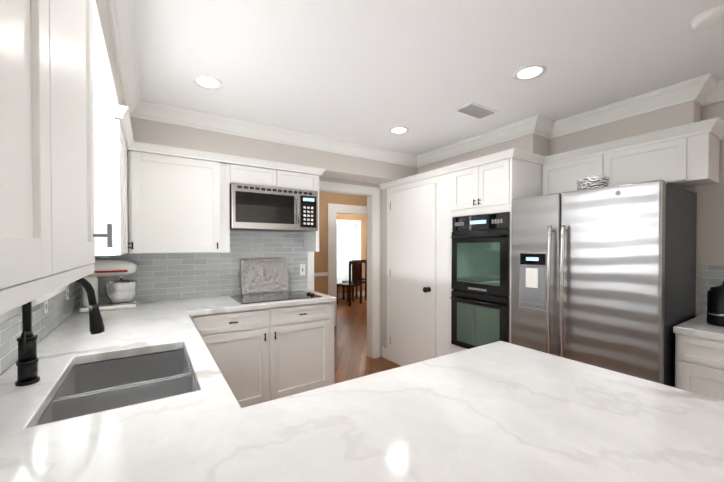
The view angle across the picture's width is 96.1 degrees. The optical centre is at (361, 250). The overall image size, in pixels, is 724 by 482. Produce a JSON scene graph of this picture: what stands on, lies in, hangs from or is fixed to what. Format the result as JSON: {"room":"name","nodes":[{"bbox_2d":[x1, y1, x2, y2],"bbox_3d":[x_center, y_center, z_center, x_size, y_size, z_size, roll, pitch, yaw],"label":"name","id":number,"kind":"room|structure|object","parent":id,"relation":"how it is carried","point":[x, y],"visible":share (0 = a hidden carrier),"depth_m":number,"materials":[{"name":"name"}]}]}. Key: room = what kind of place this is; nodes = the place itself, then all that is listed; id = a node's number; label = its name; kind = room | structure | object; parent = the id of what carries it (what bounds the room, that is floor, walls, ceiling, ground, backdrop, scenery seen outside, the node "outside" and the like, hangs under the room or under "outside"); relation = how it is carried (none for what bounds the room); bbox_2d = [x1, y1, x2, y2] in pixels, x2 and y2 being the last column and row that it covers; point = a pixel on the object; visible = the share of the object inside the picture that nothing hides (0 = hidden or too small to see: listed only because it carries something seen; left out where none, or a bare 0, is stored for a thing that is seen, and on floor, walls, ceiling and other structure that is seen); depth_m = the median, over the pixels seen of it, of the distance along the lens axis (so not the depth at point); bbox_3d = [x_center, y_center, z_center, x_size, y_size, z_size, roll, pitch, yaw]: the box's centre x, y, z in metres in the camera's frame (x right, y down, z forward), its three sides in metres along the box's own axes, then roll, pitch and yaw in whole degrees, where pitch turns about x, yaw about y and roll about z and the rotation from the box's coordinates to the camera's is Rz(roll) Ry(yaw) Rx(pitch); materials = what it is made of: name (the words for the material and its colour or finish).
{"room":"kitchen","nodes":[
{"label":"kitchen","id":0,"kind":"room"},
{"bbox_2d":[0,281,82,374],"bbox_3d":[-0.459,0.162,-0.245,0.128,2.430,6.420,0,1,-33],"label":"wall","id":1,"kind":"structure","parent":0,"point":[59,308],"depth_m":1.60,"materials":[{"name":"grey tile"}]},
{"bbox_2d":[0,286,65,323],"bbox_3d":[-1.296,-0.279,1.230,0.100,0.980,0.989,0,1,-33],"label":"trim","id":2,"kind":"structure","parent":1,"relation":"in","point":[4,317],"depth_m":1.20,"materials":[{"name":"wood"}]},
{"bbox_2d":[43,300,47,314],"bbox_3d":[-1.624,0.269,1.671,0.007,0.115,0.070,0,1,-33],"label":"outlet","id":3,"kind":"object","parent":1,"relation":"attached to","point":[45,303],"depth_m":1.66,"materials":[{"name":"white plastic"}]},
{"bbox_2d":[0,0,103,311],"bbox_3d":[-0.630,-0.362,0.421,0.316,0.813,1.092,0,1,-33],"label":"upper cabinet","id":4,"kind":"object","parent":1,"relation":"attached to","point":[48,235],"depth_m":0.51,"materials":[{"name":"white painted wood"}]},
{"bbox_2d":[66,284,68,299],"bbox_3d":[-1.907,0.264,2.107,0.007,0.115,0.070,0,1,-33],"label":"outlet","id":5,"kind":"object","parent":1,"relation":"attached to","point":[67,286],"depth_m":2.10,"materials":[{"name":"white plastic"}]},
{"bbox_2d":[94,100,134,255],"bbox_3d":[-1.721,-0.381,2.129,0.366,0.815,1.067,0,1,-33],"label":"upper cabinet","id":6,"kind":"object","parent":1,"relation":"attached to","point":[110,183],"depth_m":1.77,"materials":[{"name":"white wood"}]},
{"bbox_2d":[106,0,145,118],"bbox_3d":[-0.045,-1.002,-0.110,0.094,0.105,5.976,0,1,-33],"label":"crown molding","id":7,"kind":"structure","parent":1,"relation":"attached to","point":[122,14],"depth_m":1.65,"materials":[{"name":"white wood"}]},
{"bbox_2d":[95,153,379,302],"bbox_3d":[0.858,0.110,4.527,7.540,2.430,0.128,0,1,-33],"label":"wall","id":8,"kind":"structure","parent":0,"point":[164,276],"depth_m":3.09,"materials":[{"name":"grey"}]},
{"bbox_2d":[128,141,325,252],"bbox_3d":[-1.125,-0.390,2.931,1.592,0.815,0.372,0,1,-33],"label":"upper cabinet","id":9,"kind":"object","parent":8,"relation":"attached to","point":[179,205],"depth_m":2.60,"materials":[{"name":"white wood"}]},
{"bbox_2d":[230,183,317,231],"bbox_3d":[-0.850,-0.380,3.086,0.792,0.384,0.408,0,1,-33],"label":"microwave","id":10,"kind":"object","parent":9,"relation":"attached to","point":[261,208],"visible":1,"depth_m":2.93,"materials":[{"name":"grey metal"}]},
{"bbox_2d":[142,101,417,167],"bbox_3d":[-0.450,-1.037,3.136,2.715,0.105,0.094,0,1,-33],"label":"crown molding","id":11,"kind":"structure","parent":8,"relation":"attached to","point":[157,112],"depth_m":2.87,"materials":[{"name":"white wood"}]},
{"bbox_2d":[300,264,304,274],"bbox_3d":[-0.635,0.209,3.475,0.060,0.115,0.009,0,1,-33],"label":"outlet","id":12,"kind":"object","parent":8,"relation":"attached to","point":[302,266],"depth_m":3.47,"materials":[{"name":"white plastic"}]},
{"bbox_2d":[337,219,362,283],"bbox_3d":[-0.489,0.060,8.659,1.170,1.740,0.060,0,1,-33],"label":"dining room window","id":13,"kind":"structure","parent":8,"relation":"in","point":[347,242],"depth_m":8.74,"materials":[{"name":"white glass"}]},
{"bbox_2d":[307,173,449,360],"bbox_3d":[0.634,0.252,6.206,5.846,2.110,5.400,0,1,-33],"label":"door frame","id":14,"kind":"structure","parent":8,"relation":"attached to","point":[371,210],"depth_m":3.92,"materials":[{"name":"white wood"}]},
{"bbox_2d":[334,296,401,383],"bbox_3d":[1.442,1.385,3.642,7.540,0.100,10.840,0,1,-33],"label":"floor","id":15,"kind":"structure","parent":0,"point":[352,360],"depth_m":4.48,"materials":[{"name":"brown wood"}]},
{"bbox_2d":[190,302,333,407],"bbox_3d":[-0.930,0.905,2.911,1.218,0.876,0.642,0,1,-33],"label":"base cabinet","id":16,"kind":"object","parent":15,"relation":"on","point":[263,355],"visible":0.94,"depth_m":2.64,"materials":[{"name":"white wood"}]},
{"bbox_2d":[0,289,723,481],"bbox_3d":[-0.466,0.461,1.620,1.889,0.038,3.307,0,1,-33],"label":"countertop","id":17,"kind":"structure","parent":16,"relation":"on","point":[500,411],"depth_m":0.84,"materials":[{"name":"stone"}]},
{"bbox_2d":[15,278,104,385],"bbox_3d":[-1.043,0.262,1.127,0.235,0.370,0.095,0,1,-33],"label":"faucet","id":18,"kind":"object","parent":17,"relation":"on","point":[27,365],"visible":0.67,"depth_m":1.09,"materials":[{"name":"black metal"}]},
{"bbox_2d":[79,259,137,312],"bbox_3d":[-1.866,0.250,2.414,0.338,0.366,0.208,0,1,-33],"label":"stand mixer","id":19,"kind":"object","parent":17,"relation":"on","point":[121,294],"visible":0.9,"depth_m":2.37,"materials":[{"name":"white metal"}]},
{"bbox_2d":[35,349,197,425],"bbox_3d":[-0.861,0.589,1.205,0.449,0.204,0.687,0,1,-33],"label":"sink","id":20,"kind":"object","parent":17,"relation":"in","point":[92,387],"visible":0.19,"depth_m":1.26,"materials":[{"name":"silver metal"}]},
{"bbox_2d":[237,258,290,293],"bbox_3d":[-0.955,0.251,3.220,0.535,0.333,0.066,0,1,-33],"label":"decorative tray","id":21,"kind":"object","parent":17,"relation":"on","point":[263,275],"visible":0.98,"depth_m":3.21,"materials":[{"name":"grey metal"}]},
{"bbox_2d":[230,290,321,303],"bbox_3d":[-0.791,0.415,2.978,0.706,0.024,0.472,0,1,-33],"label":"cooktop","id":22,"kind":"object","parent":17,"relation":"in","point":[265,297],"visible":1,"depth_m":2.95,"materials":[{"name":"black glass"}]},
{"bbox_2d":[337,261,361,305],"bbox_3d":[-0.314,0.769,7.802,0.460,1.040,0.480,0,1,37],"label":"dining chair","id":23,"kind":"object","parent":15,"relation":"on","point":[350,284],"visible":0.98,"depth_m":7.68,"materials":[{"name":"brown wood"}]},
{"bbox_2d":[342,260,366,301],"bbox_3d":[-0.188,0.763,8.397,0.480,1.040,0.460,0,1,-38],"label":"dining chair","id":24,"kind":"object","parent":15,"relation":"on","point":[365,278],"visible":0.56,"depth_m":8.32,"materials":[{"name":"brown wood"}]},
{"bbox_2d":[450,158,542,353],"bbox_3d":[1.286,0.273,3.027,0.800,2.137,0.636,0,1,-33],"label":"tall cabinet","id":25,"kind":"object","parent":15,"relation":"on","point":[482,196],"visible":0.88,"depth_m":2.78,"materials":[{"name":"white painted wood"}]},
{"bbox_2d":[379,148,518,189],"bbox_3d":[0.709,-0.771,3.271,0.042,0.060,1.776,0,1,-33],"label":"crown molding","id":26,"kind":"structure","parent":25,"relation":"attached to","point":[513,152],"depth_m":3.00,"materials":[{"name":"white wood"}]},
{"bbox_2d":[511,180,696,386],"bbox_3d":[1.687,0.474,2.365,0.790,1.750,0.903,0,1,-33],"label":"refrigerator","id":27,"kind":"object","parent":15,"relation":"on","point":[603,277],"visible":0.77,"depth_m":2.06,"materials":[{"name":"grey metal"}]},
{"bbox_2d":[576,174,609,189],"bbox_3d":[1.617,-0.469,2.280,0.190,0.135,0.190,0,1,-33],"label":"decorative bowl","id":28,"kind":"object","parent":27,"relation":"on","point":[591,181],"visible":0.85,"depth_m":2.21,"materials":[{"name":"white metal"}]},
{"bbox_2d":[673,331,723,400],"bbox_3d":[2.204,0.917,1.802,0.604,0.876,0.568,0,1,-33],"label":"base cabinet","id":29,"kind":"object","parent":15,"relation":"on","point":[699,354],"depth_m":1.79,"materials":[{"name":"white painted wood"}]},
{"bbox_2d":[673,315,723,338],"bbox_3d":[2.464,0.463,1.396,0.607,0.038,1.536,0,1,-33],"label":"countertop","id":30,"kind":"structure","parent":29,"relation":"on","point":[698,325],"depth_m":1.85,"materials":[{"name":"white stone"}]},
{"bbox_2d":[707,282,723,326],"bbox_3d":[2.124,0.312,1.903,0.147,0.252,0.147,0,1,-33],"label":"canister","id":31,"kind":"object","parent":30,"relation":"on","point":[715,305],"visible":1,"depth_m":1.89,"materials":[{"name":"black"}]},
{"bbox_2d":[93,0,723,184],"bbox_3d":[1.442,-1.000,3.616,7.540,0.390,10.840,0,1,-33],"label":"ceiling","id":32,"kind":"structure","parent":0,"point":[370,73],"depth_m":1.91,"materials":[{"name":"white paint"}]},
{"bbox_2d":[192,75,222,89],"bbox_3d":[-0.989,-1.075,2.086,0.180,0.006,0.180,0,1,-33],"label":"recessed light","id":33,"kind":"object","parent":32,"relation":"in","point":[208,82],"visible":1,"depth_m":2.08,"materials":[{"name":"white"}]},
{"bbox_2d":[389,126,408,133],"bbox_3d":[0.334,-1.085,2.947,0.180,0.006,0.180,0,1,-33],"label":"recessed light","id":34,"kind":"object","parent":32,"relation":"in","point":[398,130],"visible":1,"depth_m":2.95,"materials":[{"name":"white"}]},
{"bbox_2d":[453,102,497,118],"bbox_3d":[0.884,-1.077,2.524,0.320,0.012,0.170,0,1,-33],"label":"ceiling vent","id":35,"kind":"object","parent":32,"relation":"in","point":[474,110],"visible":1,"depth_m":2.50,"materials":[{"name":"white metal"}]},
{"bbox_2d":[513,64,545,80],"bbox_3d":[1.013,-1.074,1.969,0.180,0.006,0.180,0,1,-33],"label":"recessed light","id":36,"kind":"object","parent":32,"relation":"in","point":[529,72],"visible":1,"depth_m":1.97,"materials":[{"name":"white"}]},
{"bbox_2d":[691,6,723,29],"bbox_3d":[1.592,-1.055,1.487,0.126,0.033,0.126,0,1,-33],"label":"smoke detector","id":37,"kind":"object","parent":32,"relation":"attached to","point":[709,18],"visible":1,"depth_m":1.47,"materials":[{"name":"white plastic"}]},
{"bbox_2d":[380,173,447,356],"bbox_3d":[0.677,0.119,3.668,0.300,2.430,1.100,0,1,-33],"label":"wall","id":38,"kind":"structure","parent":0,"point":[383,193],"depth_m":4.03,"materials":[{"name":"grey paint"}]},
{"bbox_2d":[390,183,436,365],"bbox_3d":[0.514,0.324,3.554,0.106,2.000,0.725,0,1,-33],"label":"pantry door","id":39,"kind":"structure","parent":38,"relation":"in","point":[413,280],"depth_m":3.53,"materials":[{"name":"white wood"}]},
{"bbox_2d":[418,115,549,166],"bbox_3d":[1.068,-1.038,3.221,0.109,0.105,1.414,0,1,-33],"label":"crown molding","id":40,"kind":"structure","parent":38,"relation":"attached to","point":[539,125],"depth_m":3.01,"materials":[{"name":"white wood"}]},
{"bbox_2d":[680,101,723,316],"bbox_3d":[2.652,0.140,1.779,0.128,2.430,6.420,0,1,-33],"label":"wall","id":41,"kind":"structure","parent":0,"point":[710,197],"depth_m":2.17,"materials":[{"name":"grey"}]},
{"bbox_2d":[542,73,721,138],"bbox_3d":[1.898,-1.030,2.431,0.120,0.105,1.004,0,1,-33],"label":"crown molding","id":42,"kind":"structure","parent":41,"relation":"attached to","point":[706,89],"depth_m":2.28,"materials":[{"name":"white wood"}]},
{"bbox_2d":[542,117,723,194],"bbox_3d":[1.944,-0.616,2.438,0.328,0.347,1.046,0,1,-33],"label":"upper cabinet","id":43,"kind":"object","parent":41,"relation":"attached to","point":[686,155],"visible":0.71,"depth_m":2.20,"materials":[{"name":"white wood"}]},
{"bbox_2d":[516,149,544,164],"bbox_3d":[1.393,-0.765,2.681,0.435,0.060,0.042,0,1,-33],"label":"crown molding","id":44,"kind":"structure","parent":43,"relation":"attached to","point":[523,155],"depth_m":2.67,"materials":[{"name":"white wood"}]},
{"bbox_2d":[699,80,723,105],"bbox_3d":[3.255,-1.010,0.650,0.095,0.105,3.650,0,1,-33],"label":"crown molding","id":45,"kind":"structure","parent":41,"relation":"attached to","point":[708,102],"depth_m":2.14,"materials":[{"name":"white wood"}]}
]}

